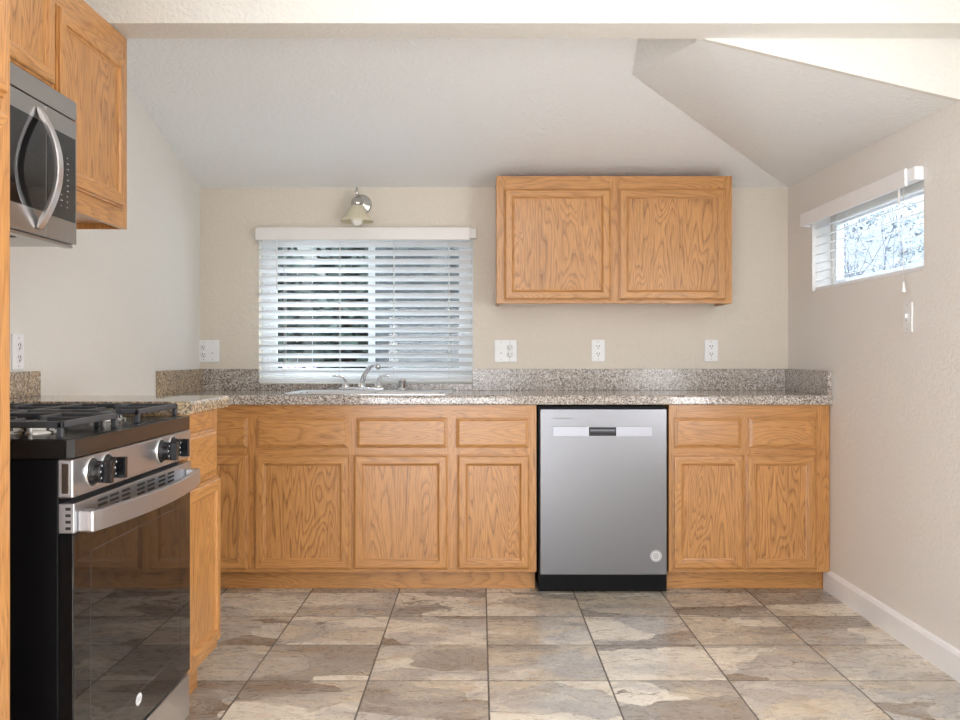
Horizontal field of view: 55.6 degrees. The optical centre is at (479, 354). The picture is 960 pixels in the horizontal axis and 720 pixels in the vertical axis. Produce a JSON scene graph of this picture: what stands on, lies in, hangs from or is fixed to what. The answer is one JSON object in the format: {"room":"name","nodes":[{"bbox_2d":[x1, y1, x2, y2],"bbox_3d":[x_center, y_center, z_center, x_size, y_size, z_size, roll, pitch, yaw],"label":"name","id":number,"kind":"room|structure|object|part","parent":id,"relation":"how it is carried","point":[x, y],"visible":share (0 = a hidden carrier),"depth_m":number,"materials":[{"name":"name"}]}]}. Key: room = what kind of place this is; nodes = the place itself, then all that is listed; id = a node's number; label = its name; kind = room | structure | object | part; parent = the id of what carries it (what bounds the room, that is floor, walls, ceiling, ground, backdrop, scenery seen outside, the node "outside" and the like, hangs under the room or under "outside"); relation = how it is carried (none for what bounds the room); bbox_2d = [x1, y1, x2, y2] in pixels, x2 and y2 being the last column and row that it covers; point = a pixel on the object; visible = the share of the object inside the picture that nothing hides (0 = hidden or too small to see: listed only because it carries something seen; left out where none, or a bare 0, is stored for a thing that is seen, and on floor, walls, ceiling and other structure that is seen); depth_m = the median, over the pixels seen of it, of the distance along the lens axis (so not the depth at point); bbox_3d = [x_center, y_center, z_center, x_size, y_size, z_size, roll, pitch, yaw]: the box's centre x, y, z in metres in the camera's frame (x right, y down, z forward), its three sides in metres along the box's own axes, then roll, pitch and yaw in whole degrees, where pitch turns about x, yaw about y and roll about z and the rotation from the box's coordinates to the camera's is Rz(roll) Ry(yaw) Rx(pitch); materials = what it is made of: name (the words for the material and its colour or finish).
{"room":"kitchen","nodes":[
{"label":"kitchen","id":0,"kind":"room"},
{"bbox_2d":[10,86,199,394],"bbox_3d":[-1.571,-0.260,0.930,0.150,2.750,8.161,0,0,0],"label":"wall","id":1,"kind":"structure","parent":0,"point":[114,309],"depth_m":3.86,"materials":[{"name":"beige paint"}]},
{"bbox_2d":[11,334,23,369],"bbox_3d":[-1.491,-0.010,2.938,0.009,0.117,0.072,0,0,0],"label":"wall outlet","id":2,"kind":"object","parent":1,"relation":"attached to","point":[17,340],"visible":1,"depth_m":2.93,"materials":[{"name":"white plastic"}]},
{"bbox_2d":[16,341,21,350],"bbox_3d":[-1.488,-0.029,2.938,0.003,0.034,0.034,0,0,0],"label":"receptacle","id":3,"kind":"object","parent":2,"relation":"attached to","point":[18,343],"depth_m":2.93,"materials":[{"name":"white plastic"}]},
{"bbox_2d":[16,353,21,362],"bbox_3d":[-1.488,0.010,2.938,0.003,0.034,0.034,0,0,0],"label":"receptacle","id":4,"kind":"object","parent":2,"relation":"attached to","point":[18,355],"depth_m":2.93,"materials":[{"name":"white plastic"}]},
{"bbox_2d":[10,371,40,398],"bbox_3d":[-1.484,0.096,2.868,0.020,0.083,0.375,0,0,0],"label":"backsplash","id":5,"kind":"structure","parent":1,"relation":"attached to","point":[26,383],"depth_m":2.95,"materials":[{"name":"stone"}]},
{"bbox_2d":[10,0,54,86],"bbox_3d":[-1.338,-0.905,2.183,0.312,0.340,0.735,0,0,0],"label":"upper cabinet","id":6,"kind":"object","parent":1,"relation":"attached to","point":[32,22],"visible":0.63,"depth_m":2.43,"materials":[{"name":"brown wood"}]},
{"bbox_3d":[-1.192,-0.891,2.368,0.001,0.183,0.240,0,0,0],"label":"panel","id":7,"kind":"part","parent":6,"relation":"part of","materials":[{"name":"brown wood"}]},
{"bbox_2d":[10,62,75,247],"bbox_3d":[-1.301,-0.520,2.261,0.384,0.422,0.758,0,0,0],"label":"microwave","id":8,"kind":"object","parent":6,"relation":"attached to","point":[42,119],"visible":0.98,"depth_m":2.41,"materials":[{"name":"metal"}]},
{"bbox_3d":[-1.187,-0.496,2.167,0.034,0.354,0.570,0,0,0],"label":"door","id":9,"kind":"part","parent":8,"relation":"part of","materials":[{"name":"metal"}]},
{"bbox_3d":[-1.169,-0.504,2.191,0.001,0.238,0.518,0,0,0],"label":"door glass","id":10,"kind":"part","parent":8,"relation":"part of","materials":[{"name":"black glass"}]},
{"bbox_3d":[-1.334,-0.318,2.261,0.304,0.017,0.758,0,0,0],"label":"panel","id":11,"kind":"part","parent":8,"relation":"part of","materials":[{"name":"metal"}]},
{"bbox_3d":[-1.187,-0.704,2.261,0.034,0.055,0.758,0,0,0],"label":"vent trim","id":12,"kind":"part","parent":8,"relation":"part of","materials":[{"name":"metal"}]},
{"bbox_3d":[-1.139,-0.495,2.412,0.060,0.321,0.030,0,0,0],"label":"handle","id":13,"kind":"part","parent":8,"relation":"part of","materials":[{"name":"metal"}]},
{"bbox_3d":[-1.187,-0.496,2.547,0.034,0.354,0.186,0,0,0],"label":"control panel","id":14,"kind":"part","parent":8,"relation":"part of","materials":[{"name":"metal"}]},
{"bbox_2d":[51,0,126,228],"bbox_3d":[-1.338,-0.751,2.824,0.312,0.648,0.544,0,0,0],"label":"upper cabinet","id":15,"kind":"object","parent":1,"relation":"attached to","point":[91,54],"visible":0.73,"depth_m":2.83,"materials":[{"name":"brown wood"}]},
{"bbox_3d":[-1.192,-0.740,2.801,0.001,0.395,0.373,0,0,0],"label":"panel","id":16,"kind":"part","parent":15,"relation":"part of","materials":[{"name":"brown wood"}]},
{"bbox_2d":[200,187,787,383],"bbox_3d":[0.074,0.015,4.936,3.141,2.200,0.150,0,0,0],"label":"wall","id":17,"kind":"structure","parent":0,"point":[751,332],"depth_m":4.86,"materials":[{"name":"beige paint"}]},
{"bbox_2d":[200,340,218,361],"bbox_3d":[-1.450,-0.021,4.852,0.118,0.117,0.016,0,0,0],"label":"wall outlet","id":18,"kind":"object","parent":17,"relation":"attached to","point":[209,349],"visible":1,"depth_m":4.85,"materials":[{"name":"white plastic"}]},
{"bbox_2d":[201,344,206,350],"bbox_3d":[-1.473,-0.041,4.853,0.034,0.034,0.003,0,0,0],"label":"receptacle","id":19,"kind":"object","parent":18,"relation":"attached to","point":[203,346],"depth_m":4.85,"materials":[{"name":"white plastic"}]},
{"bbox_2d":[201,351,206,357],"bbox_3d":[-1.473,-0.002,4.853,0.034,0.034,0.003,0,0,0],"label":"receptacle","id":20,"kind":"object","parent":18,"relation":"attached to","point":[203,353],"depth_m":4.85,"materials":[{"name":"white plastic"}]},
{"bbox_2d":[203,369,259,389],"bbox_3d":[-1.325,0.131,4.849,0.297,0.114,0.020,0,0,0],"label":"backsplash","id":21,"kind":"structure","parent":17,"relation":"attached to","point":[213,379],"depth_m":4.84,"materials":[{"name":"grey stone"}]},
{"bbox_2d":[341,187,372,225],"bbox_3d":[-0.644,-0.779,4.769,0.168,0.204,0.184,0,0,0],"label":"wall sconce","id":22,"kind":"object","parent":17,"relation":"attached to","point":[357,215],"visible":1,"depth_m":4.74,"materials":[{"name":"silver metal"}]},
{"bbox_3d":[-0.644,-0.741,4.761,0.168,0.087,0.168,0,0,0],"label":"lamp shade","id":23,"kind":"part","parent":22,"relation":"part of","materials":[{"name":"beige glass"}]},
{"bbox_3d":[-0.644,-0.728,4.761,0.064,0.103,0.064,0,0,0],"label":"bulb","id":24,"kind":"part","parent":22,"relation":"part of","materials":[{"name":"white glass"}]},
{"bbox_3d":[-0.637,-0.839,4.800,0.018,0.083,0.097,0,0,10],"label":"arm","id":25,"kind":"part","parent":22,"relation":"part of","materials":[{"name":"silver metal"}]},
{"bbox_2d":[259,384,472,389],"bbox_3d":[-0.608,0.170,4.849,1.137,0.035,0.020,0,0,0],"label":"backsplash","id":26,"kind":"structure","parent":17,"relation":"attached to","point":[261,386],"depth_m":4.84,"materials":[{"name":"grey stone"}]},
{"bbox_2d":[262,239,472,382],"bbox_3d":[-0.609,-0.262,4.968,1.143,0.823,0.065,0,0,0],"label":"window","id":27,"kind":"structure","parent":17,"relation":"in","point":[470,240],"depth_m":4.94,"materials":[{"name":"white plastic"}]},
{"bbox_3d":[-0.853,-0.262,4.954,0.565,0.733,0.022,0,0,0],"label":"sash","id":28,"kind":"part","parent":27,"relation":"part of","materials":[{"name":"white plastic"}]},
{"bbox_2d":[255,227,475,381],"bbox_3d":[-0.602,-0.265,4.829,1.164,0.817,0.072,0,0,0],"label":"window blind","id":29,"kind":"object","parent":27,"relation":"attached to","point":[261,233],"visible":0.98,"depth_m":4.83,"materials":[{"name":"white plastic"}]},
{"bbox_3d":[-0.745,-0.245,4.817,0.002,0.760,0.002,0,0,0],"label":"ladder cord","id":30,"kind":"part","parent":29,"relation":"part of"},
{"bbox_3d":[-0.745,-0.245,4.864,0.002,0.760,0.002,0,0,0],"label":"ladder cord","id":31,"kind":"part","parent":29,"relation":"part of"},
{"bbox_3d":[-0.609,0.134,4.840,1.127,0.020,0.050,0,0,0],"label":"rail","id":32,"kind":"part","parent":29,"relation":"part of","materials":[{"name":"white plastic"}]},
{"bbox_3d":[-0.457,-0.245,4.817,0.002,0.760,0.002,0,0,0],"label":"ladder cord","id":33,"kind":"part","parent":29,"relation":"part of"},
{"bbox_3d":[-0.457,-0.245,4.864,0.002,0.760,0.002,0,0,0],"label":"ladder cord","id":34,"kind":"part","parent":29,"relation":"part of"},
{"bbox_3d":[-0.598,-0.643,4.833,1.157,0.052,0.049,0,0,0],"label":"head rail","id":35,"kind":"part","parent":29,"relation":"part of","materials":[{"name":"white plastic"}]},
{"bbox_3d":[-0.347,-0.262,4.980,0.528,0.733,0.022,0,0,0],"label":"sash","id":36,"kind":"part","parent":27,"relation":"part of","materials":[{"name":"white plastic"}]},
{"bbox_2d":[494,340,516,361],"bbox_3d":[0.136,-0.021,4.852,0.118,0.117,0.016,0,0,0],"label":"wall outlet","id":37,"kind":"object","parent":17,"relation":"attached to","point":[504,350],"visible":1,"depth_m":4.85,"materials":[{"name":"white plastic"}]},
{"bbox_2d":[507,344,512,350],"bbox_3d":[0.159,-0.041,4.853,0.034,0.034,0.003,0,0,0],"label":"receptacle","id":38,"kind":"object","parent":37,"relation":"attached to","point":[509,346],"depth_m":4.85,"materials":[{"name":"white plastic"}]},
{"bbox_2d":[507,351,512,357],"bbox_3d":[0.159,-0.002,4.853,0.034,0.034,0.003,0,0,0],"label":"receptacle","id":39,"kind":"object","parent":37,"relation":"attached to","point":[509,353],"depth_m":4.85,"materials":[{"name":"white plastic"}]},
{"bbox_2d":[591,340,604,360],"bbox_3d":[0.630,-0.024,4.856,0.072,0.117,0.010,0,0,0],"label":"wall outlet","id":40,"kind":"object","parent":17,"relation":"attached to","point":[597,346],"visible":1,"depth_m":4.85,"materials":[{"name":"white plastic"}]},
{"bbox_2d":[595,344,600,356],"bbox_3d":[0.630,-0.024,4.853,0.033,0.066,0.003,0,0,0],"label":"receptacle","id":41,"kind":"object","parent":40,"relation":"attached to","point":[597,346],"depth_m":4.85,"materials":[{"name":"white plastic"}]},
{"bbox_2d":[496,176,731,306],"bbox_3d":[0.675,-0.579,4.706,1.183,0.641,0.306,0,0,0],"label":"upper cabinet","id":42,"kind":"object","parent":17,"relation":"attached to","point":[560,239],"visible":1,"depth_m":4.56,"materials":[{"name":"brown wood"}]},
{"bbox_3d":[0.389,-0.555,4.563,0.538,0.560,0.019,0,0,0],"label":"door","id":43,"kind":"part","parent":42,"relation":"part of","materials":[{"name":"brown wood"}]},
{"bbox_3d":[0.389,-0.555,4.564,0.432,0.455,0.001,0,0,0],"label":"panel","id":44,"kind":"part","parent":42,"relation":"part of","materials":[{"name":"brown wood"}]},
{"bbox_3d":[0.965,-0.555,4.563,0.540,0.560,0.019,0,0,0],"label":"door","id":45,"kind":"part","parent":42,"relation":"part of","materials":[{"name":"brown wood"}]},
{"bbox_3d":[0.965,-0.555,4.564,0.435,0.455,0.001,0,0,0],"label":"panel","id":46,"kind":"part","parent":42,"relation":"part of","materials":[{"name":"brown wood"}]},
{"bbox_2d":[473,369,784,389],"bbox_3d":[0.792,0.131,4.849,1.662,0.114,0.020,0,0,0],"label":"backsplash","id":47,"kind":"structure","parent":17,"relation":"attached to","point":[483,379],"depth_m":4.84,"materials":[{"name":"grey stone"}]},
{"bbox_2d":[704,340,717,360],"bbox_3d":[1.234,-0.024,4.856,0.072,0.117,0.010,0,0,0],"label":"wall outlet","id":48,"kind":"object","parent":17,"relation":"attached to","point":[710,346],"visible":1,"depth_m":4.85,"materials":[{"name":"white plastic"}]},
{"bbox_2d":[708,344,714,356],"bbox_3d":[1.234,-0.024,4.853,0.033,0.066,0.003,0,0,0],"label":"receptacle","id":49,"kind":"object","parent":48,"relation":"attached to","point":[711,347],"depth_m":4.85,"materials":[{"name":"white plastic"}]},
{"bbox_2d":[84,0,959,38],"bbox_3d":[0.074,-1.358,3.037,3.141,0.554,0.145,0,0,0],"label":"beam","id":50,"kind":"structure","parent":0,"point":[134,19],"depth_m":2.96,"materials":[{"name":"beige paint"}]},
{"bbox_2d":[127,39,954,186],"bbox_3d":[0.074,-1.166,3.975,3.141,0.578,1.772,0,0,0],"label":"ceiling","id":51,"kind":"structure","parent":0,"point":[234,112],"depth_m":3.97,"materials":[{"name":"white paint"}]},
{"bbox_2d":[185,574,959,719],"bbox_3d":[0.074,1.175,0.930,3.441,0.120,8.161,0,0,0],"label":"floor","id":52,"kind":"structure","parent":0,"point":[279,653],"depth_m":3.33,"materials":[{"name":"tile"}]},
{"bbox_2d":[0,0,9,719],"bbox_3d":[-1.188,0.020,1.423,0.612,2.190,0.645,0,0,0],"label":"pantry cabinet","id":53,"kind":"object","parent":52,"relation":"on","point":[4,4],"visible":1,"depth_m":1.69,"materials":[{"name":"brown wood"}]},
{"bbox_3d":[-0.891,-0.759,1.419,0.019,0.552,0.579,0,0,0],"label":"door","id":54,"kind":"part","parent":53,"relation":"part of","materials":[{"name":"brown wood"}]},
{"bbox_2d":[10,403,199,719],"bbox_3d":[-1.128,0.628,2.280,0.696,0.974,0.773,0,0,0],"label":"gas range","id":55,"kind":"object","parent":52,"relation":"on","point":[100,496],"visible":0.93,"depth_m":2.04,"materials":[{"name":"black metal"}]},
{"bbox_3d":[-1.021,0.168,2.080,0.120,0.016,0.120,0,0,0],"label":"burner","id":56,"kind":"part","parent":55,"relation":"part of","materials":[{"name":"silver metal"}]},
{"bbox_2d":[10,416,189,458],"bbox_3d":[-1.162,0.196,2.281,0.628,0.040,0.772,0,0,0],"label":"cooktop","id":57,"kind":"object","parent":55,"relation":"in","point":[107,438],"depth_m":2.07,"materials":[{"name":"black metal"}]},
{"bbox_3d":[-0.825,0.255,1.987,0.046,0.060,0.060,0,0,0],"label":"knob","id":58,"kind":"part","parent":55,"relation":"part of","materials":[{"name":"black plastic"}]},
{"bbox_3d":[-0.825,0.255,2.065,0.046,0.060,0.060,0,0,0],"label":"knob","id":59,"kind":"part","parent":55,"relation":"part of","materials":[{"name":"black plastic"}]},
{"bbox_3d":[-1.021,0.168,2.480,0.110,0.016,0.110,0,0,0],"label":"burner","id":60,"kind":"part","parent":55,"relation":"part of","materials":[{"name":"silver metal"}]},
{"bbox_3d":[-0.864,0.259,2.281,0.032,0.081,0.772,0,0,0],"label":"control panel","id":61,"kind":"part","parent":55,"relation":"part of","materials":[{"name":"metal"}]},
{"bbox_3d":[-0.864,0.647,2.281,0.032,0.546,0.764,0,0,0],"label":"oven door","id":62,"kind":"part","parent":55,"relation":"part of","materials":[{"name":"black glass"}]},
{"bbox_3d":[-0.813,0.350,2.281,0.066,0.045,0.736,0,0,0],"label":"handle","id":63,"kind":"part","parent":55,"relation":"part of","materials":[{"name":"metal"}]},
{"bbox_3d":[-0.865,0.991,2.281,0.030,0.124,0.764,0,0,0],"label":"storage drawer","id":64,"kind":"part","parent":55,"relation":"part of","materials":[{"name":"metal"}]},
{"bbox_3d":[-0.825,0.255,2.415,0.046,0.060,0.060,0,0,0],"label":"knob","id":65,"kind":"part","parent":55,"relation":"part of","materials":[{"name":"black plastic"}]},
{"bbox_3d":[-0.825,0.255,2.507,0.046,0.060,0.060,0,0,0],"label":"knob","id":66,"kind":"part","parent":55,"relation":"part of","materials":[{"name":"black plastic"}]},
{"bbox_2d":[122,409,220,695],"bbox_3d":[-1.180,0.646,2.870,0.628,0.938,0.384,0,0,0],"label":"base cabinet","id":67,"kind":"object","parent":52,"relation":"on","point":[205,499],"visible":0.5,"depth_m":2.89,"materials":[{"name":"brown wood"}]},
{"bbox_2d":[10,371,228,414],"bbox_3d":[-1.173,0.115,2.881,0.643,0.122,0.402,0,0,0],"label":"countertop","id":68,"kind":"structure","parent":67,"relation":"on","point":[25,387],"depth_m":2.87,"materials":[{"name":"stone"}]},
{"bbox_3d":[-0.894,0.579,2.870,0.019,0.803,0.384,0,0,0],"label":"frame","id":69,"kind":"part","parent":67,"relation":"part of","materials":[{"name":"brown wood"}]},
{"bbox_3d":[-0.875,0.315,2.850,0.019,0.148,0.305,0,0,0],"label":"drawer","id":70,"kind":"part","parent":67,"relation":"part of","materials":[{"name":"brown wood"}]},
{"bbox_3d":[-0.876,0.678,2.870,0.001,0.443,0.250,0,0,0],"label":"panel","id":71,"kind":"part","parent":67,"relation":"part of","materials":[{"name":"brown wood"}]},
{"bbox_3d":[-0.875,0.678,2.870,0.019,0.548,0.355,0,0,0],"label":"door","id":72,"kind":"part","parent":67,"relation":"part of","materials":[{"name":"brown wood"}]},
{"bbox_2d":[217,405,535,587],"bbox_3d":[-0.614,0.674,4.556,1.758,0.882,0.606,0,0,0],"label":"base cabinet","id":73,"kind":"object","parent":52,"relation":"on","point":[313,496],"visible":0.7,"depth_m":4.26,"materials":[{"name":"brown wood"}]},
{"bbox_3d":[-1.227,0.736,4.263,0.171,0.432,0.001,0,0,0],"label":"panel","id":74,"kind":"part","parent":73,"relation":"part of","materials":[{"name":"brown wood"}]},
{"bbox_3d":[-1.227,0.364,4.262,0.276,0.140,0.019,0,0,0],"label":"drawer","id":75,"kind":"part","parent":73,"relation":"part of","materials":[{"name":"brown wood"}]},
{"bbox_3d":[-1.227,0.736,4.262,0.276,0.537,0.019,0,0,0],"label":"door","id":76,"kind":"part","parent":73,"relation":"part of","materials":[{"name":"brown wood"}]},
{"bbox_3d":[-0.833,0.364,4.262,0.428,0.140,0.019,0,0,0],"label":"drawer","id":77,"kind":"part","parent":73,"relation":"part of","materials":[{"name":"brown wood"}]},
{"bbox_3d":[-0.832,0.736,4.263,0.344,0.432,0.001,0,0,0],"label":"panel","id":78,"kind":"part","parent":73,"relation":"part of","materials":[{"name":"brown wood"}]},
{"bbox_3d":[-0.832,0.736,4.262,0.449,0.537,0.019,0,0,0],"label":"door","id":79,"kind":"part","parent":73,"relation":"part of","materials":[{"name":"brown wood"}]},
{"bbox_3d":[-0.371,0.736,4.262,0.444,0.537,0.019,0,0,0],"label":"door","id":80,"kind":"part","parent":73,"relation":"part of","materials":[{"name":"brown wood"}]},
{"bbox_3d":[-0.371,0.736,4.263,0.339,0.432,0.001,0,0,0],"label":"panel","id":81,"kind":"part","parent":73,"relation":"part of","materials":[{"name":"brown wood"}]},
{"bbox_3d":[-0.366,0.364,4.262,0.428,0.140,0.019,0,0,0],"label":"drawer","id":82,"kind":"part","parent":73,"relation":"part of","materials":[{"name":"brown wood"}]},
{"bbox_3d":[0.058,0.364,4.262,0.341,0.140,0.019,0,0,0],"label":"drawer","id":83,"kind":"part","parent":73,"relation":"part of","materials":[{"name":"brown wood"}]},
{"bbox_3d":[0.063,0.736,4.262,0.341,0.537,0.019,0,0,0],"label":"door","id":84,"kind":"part","parent":73,"relation":"part of","materials":[{"name":"brown wood"}]},
{"bbox_3d":[0.063,0.736,4.263,0.236,0.432,0.001,0,0,0],"label":"panel","id":85,"kind":"part","parent":73,"relation":"part of","materials":[{"name":"brown wood"}]},
{"bbox_2d":[156,369,832,404],"bbox_3d":[0.074,0.153,4.529,3.137,0.158,0.659,0,0,0],"label":"countertop","id":86,"kind":"structure","parent":73,"relation":"on","point":[241,386],"depth_m":4.82,"materials":[{"name":"grey stone"}]},
{"bbox_2d":[332,362,389,389],"bbox_3d":[-0.611,0.109,4.743,0.284,0.146,0.152,0,0,23],"label":"faucet","id":87,"kind":"object","parent":86,"relation":"on","point":[361,385],"visible":1,"depth_m":4.74,"materials":[{"name":"silver metal"}]},
{"bbox_3d":[-0.727,0.135,4.753,0.088,0.069,0.040,0,0,-8],"label":"handle","id":88,"kind":"part","parent":87,"relation":"part of","materials":[{"name":"silver metal"}]},
{"bbox_3d":[-0.618,0.174,4.756,0.236,0.014,0.048,0,0,0],"label":"plate","id":89,"kind":"part","parent":87,"relation":"part of","materials":[{"name":"silver metal"}]},
{"bbox_3d":[-0.567,0.103,4.702,0.044,0.134,0.192,0,0,-43],"label":"spout","id":90,"kind":"part","parent":87,"relation":"part of","materials":[{"name":"silver metal"}]},
{"bbox_3d":[-0.509,0.135,4.753,0.088,0.069,0.040,0,0,8],"label":"handle","id":91,"kind":"part","parent":87,"relation":"part of","materials":[{"name":"silver metal"}]},
{"bbox_2d":[284,378,453,394],"bbox_3d":[-0.536,0.235,4.551,0.800,0.226,0.494,0,0,0],"label":"sink","id":92,"kind":"object","parent":86,"relation":"in","point":[305,391],"depth_m":4.71,"materials":[{"name":"metal"}]},
{"bbox_3d":[-0.406,0.152,4.756,0.048,0.059,0.048,0,0,0],"label":"air gap cap","id":93,"kind":"part","parent":92,"relation":"part of","materials":[{"name":"silver metal"}]},
{"bbox_2d":[535,405,666,590],"bbox_3d":[0.576,0.676,4.535,0.600,0.866,0.612,0,0,0],"label":"dishwasher","id":94,"kind":"object","parent":52,"relation":"on","point":[601,470],"visible":1,"depth_m":4.24,"materials":[{"name":"metal"}]},
{"bbox_3d":[0.576,1.069,4.285,0.600,0.080,0.017,0,0,0],"label":"toe panel","id":95,"kind":"part","parent":94,"relation":"part of","materials":[{"name":"black plastic"}]},
{"bbox_3d":[0.571,0.356,4.239,0.461,0.047,0.002,0,0,0],"label":"handle","id":96,"kind":"part","parent":94,"relation":"part of","materials":[{"name":"metal"}]},
{"bbox_2d":[662,405,828,587],"bbox_3d":[1.264,0.674,4.556,0.755,0.882,0.606,0,0,0],"label":"base cabinet","id":97,"kind":"object","parent":52,"relation":"on","point":[748,485],"visible":0.83,"depth_m":4.26,"materials":[{"name":"brown wood"}]},
{"bbox_3d":[1.068,0.364,4.262,0.313,0.140,0.019,0,0,0],"label":"drawer","id":98,"kind":"part","parent":97,"relation":"part of","materials":[{"name":"brown wood"}]},
{"bbox_3d":[1.069,0.736,4.262,0.334,0.537,0.019,0,0,0],"label":"door","id":99,"kind":"part","parent":97,"relation":"part of","materials":[{"name":"brown wood"}]},
{"bbox_3d":[1.069,0.736,4.263,0.229,0.432,0.001,0,0,0],"label":"panel","id":100,"kind":"part","parent":97,"relation":"part of","materials":[{"name":"brown wood"}]},
{"bbox_3d":[1.412,0.736,4.263,0.224,0.432,0.001,0,0,0],"label":"panel","id":101,"kind":"part","parent":97,"relation":"part of","materials":[{"name":"brown wood"}]},
{"bbox_3d":[1.412,0.736,4.262,0.329,0.537,0.019,0,0,0],"label":"door","id":102,"kind":"part","parent":97,"relation":"part of","materials":[{"name":"brown wood"}]},
{"bbox_3d":[1.419,0.364,4.262,0.315,0.140,0.019,0,0,0],"label":"drawer","id":103,"kind":"part","parent":97,"relation":"part of","materials":[{"name":"brown wood"}]},
{"bbox_2d":[695,38,959,101],"bbox_3d":[1.192,-0.975,3.118,0.905,0.210,0.023,0,0,0],"label":"ceiling","id":104,"kind":"structure","parent":0,"point":[929,66],"depth_m":3.11,"materials":[{"name":"beige paint"}]},
{"bbox_2d":[788,101,959,649],"bbox_3d":[1.720,-0.260,0.930,0.150,2.750,8.161,0,0,0],"label":"wall","id":105,"kind":"structure","parent":0,"point":[894,414],"depth_m":3.63,"materials":[{"name":"beige paint"}]},
{"bbox_2d":[831,180,923,283],"bbox_3d":[1.762,-0.500,3.939,0.055,0.370,1.132,0,0,0],"label":"window","id":106,"kind":"structure","parent":105,"relation":"in","point":[920,185],"depth_m":4.16,"materials":[{"name":"beige metal"}]},
{"bbox_2d":[800,166,923,292],"bbox_3d":[1.650,-0.470,3.952,0.110,0.462,1.166,0,0,0],"label":"window blind","id":107,"kind":"object","parent":106,"relation":"attached to","point":[903,178],"visible":0.85,"depth_m":3.79,"materials":[{"name":"white plastic"}]},
{"bbox_3d":[1.658,-0.492,4.233,0.002,0.335,0.002,0,0,0],"label":"ladder cord","id":108,"kind":"part","parent":107,"relation":"part of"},
{"bbox_3d":[1.704,-0.492,4.233,0.002,0.335,0.002,0,0,0],"label":"ladder cord","id":109,"kind":"part","parent":107,"relation":"part of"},
{"bbox_3d":[1.681,-0.326,3.939,0.048,0.016,1.120,0,0,0],"label":"rail","id":110,"kind":"part","parent":107,"relation":"part of","materials":[{"name":"white plastic"}]},
{"bbox_3d":[1.618,-0.463,3.475,0.003,0.376,0.002,0,0,0],"label":"pull cord","id":111,"kind":"part","parent":107,"relation":"part of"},
{"bbox_3d":[1.704,-0.492,3.593,0.002,0.335,0.002,0,0,0],"label":"ladder cord","id":112,"kind":"part","parent":107,"relation":"part of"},
{"bbox_3d":[1.626,-0.674,3.943,0.034,0.049,1.148,0,0,0],"label":"head rail","id":113,"kind":"part","parent":107,"relation":"part of","materials":[{"name":"white plastic"}]},
{"bbox_2d":[823,570,959,682],"bbox_3d":[1.638,1.064,0.662,0.014,0.102,7.325,0,0,0],"label":"baseboard","id":114,"kind":"structure","parent":105,"relation":"attached to","point":[930,647],"depth_m":3.56,"materials":[{"name":"white wood"}]},
{"bbox_2d":[903,301,912,332],"bbox_3d":[1.636,-0.145,3.490,0.016,0.117,0.072,0,0,0],"label":"light switch","id":115,"kind":"object","parent":105,"relation":"attached to","point":[907,306],"visible":1,"depth_m":3.48,"materials":[{"name":"white plastic"}]},
{"label":"outside","id":116,"kind":"structure","parent":0,"visible":0},
{"bbox_3d":[6.000,1.355,22.630,40.000,0.120,34.739,0,0,0],"label":"ground","id":117,"kind":"structure","parent":116,"visible":0},
{"bbox_2d":[278,247,307,367],"bbox_3d":[-2.253,-0.363,8.384,1.287,3.446,1.310,0,0,0],"label":"evergreen shrub","id":118,"kind":"object","parent":117,"relation":"on","point":[279,248],"visible":0.02,"depth_m":8.36,"materials":[{"name":"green plant"}]},
{"bbox_2d":[278,247,458,367],"bbox_3d":[-2.124,-0.090,9.865,5.752,2.770,0.150,0,0,0],"label":"fence","id":119,"kind":"object","parent":117,"relation":"on","point":[285,248],"visible":0.02,"depth_m":9.79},
{"bbox_2d":[309,247,441,367],"bbox_3d":[-0.988,-0.389,8.683,1.312,3.568,1.347,0,0,0],"label":"evergreen shrub","id":120,"kind":"object","parent":117,"relation":"on","point":[314,248],"visible":0.19,"depth_m":8.42,"materials":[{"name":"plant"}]},
{"bbox_2d":[438,247,458,367],"bbox_3d":[0.265,-0.292,8.504,1.306,3.372,1.297,0,0,0],"label":"evergreen shrub","id":121,"kind":"object","parent":117,"relation":"on","point":[447,248],"visible":0.02,"depth_m":8.35,"materials":[{"name":"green plant"}]},
{"bbox_2d":[844,202,923,277],"bbox_3d":[4.507,-0.831,12.156,5.264,4.927,6.284,0,0,26],"label":"tree","id":122,"kind":"object","parent":117,"relation":"on","point":[887,248],"visible":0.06,"depth_m":12.56,"materials":[{"name":"grey plant"}]}
]}

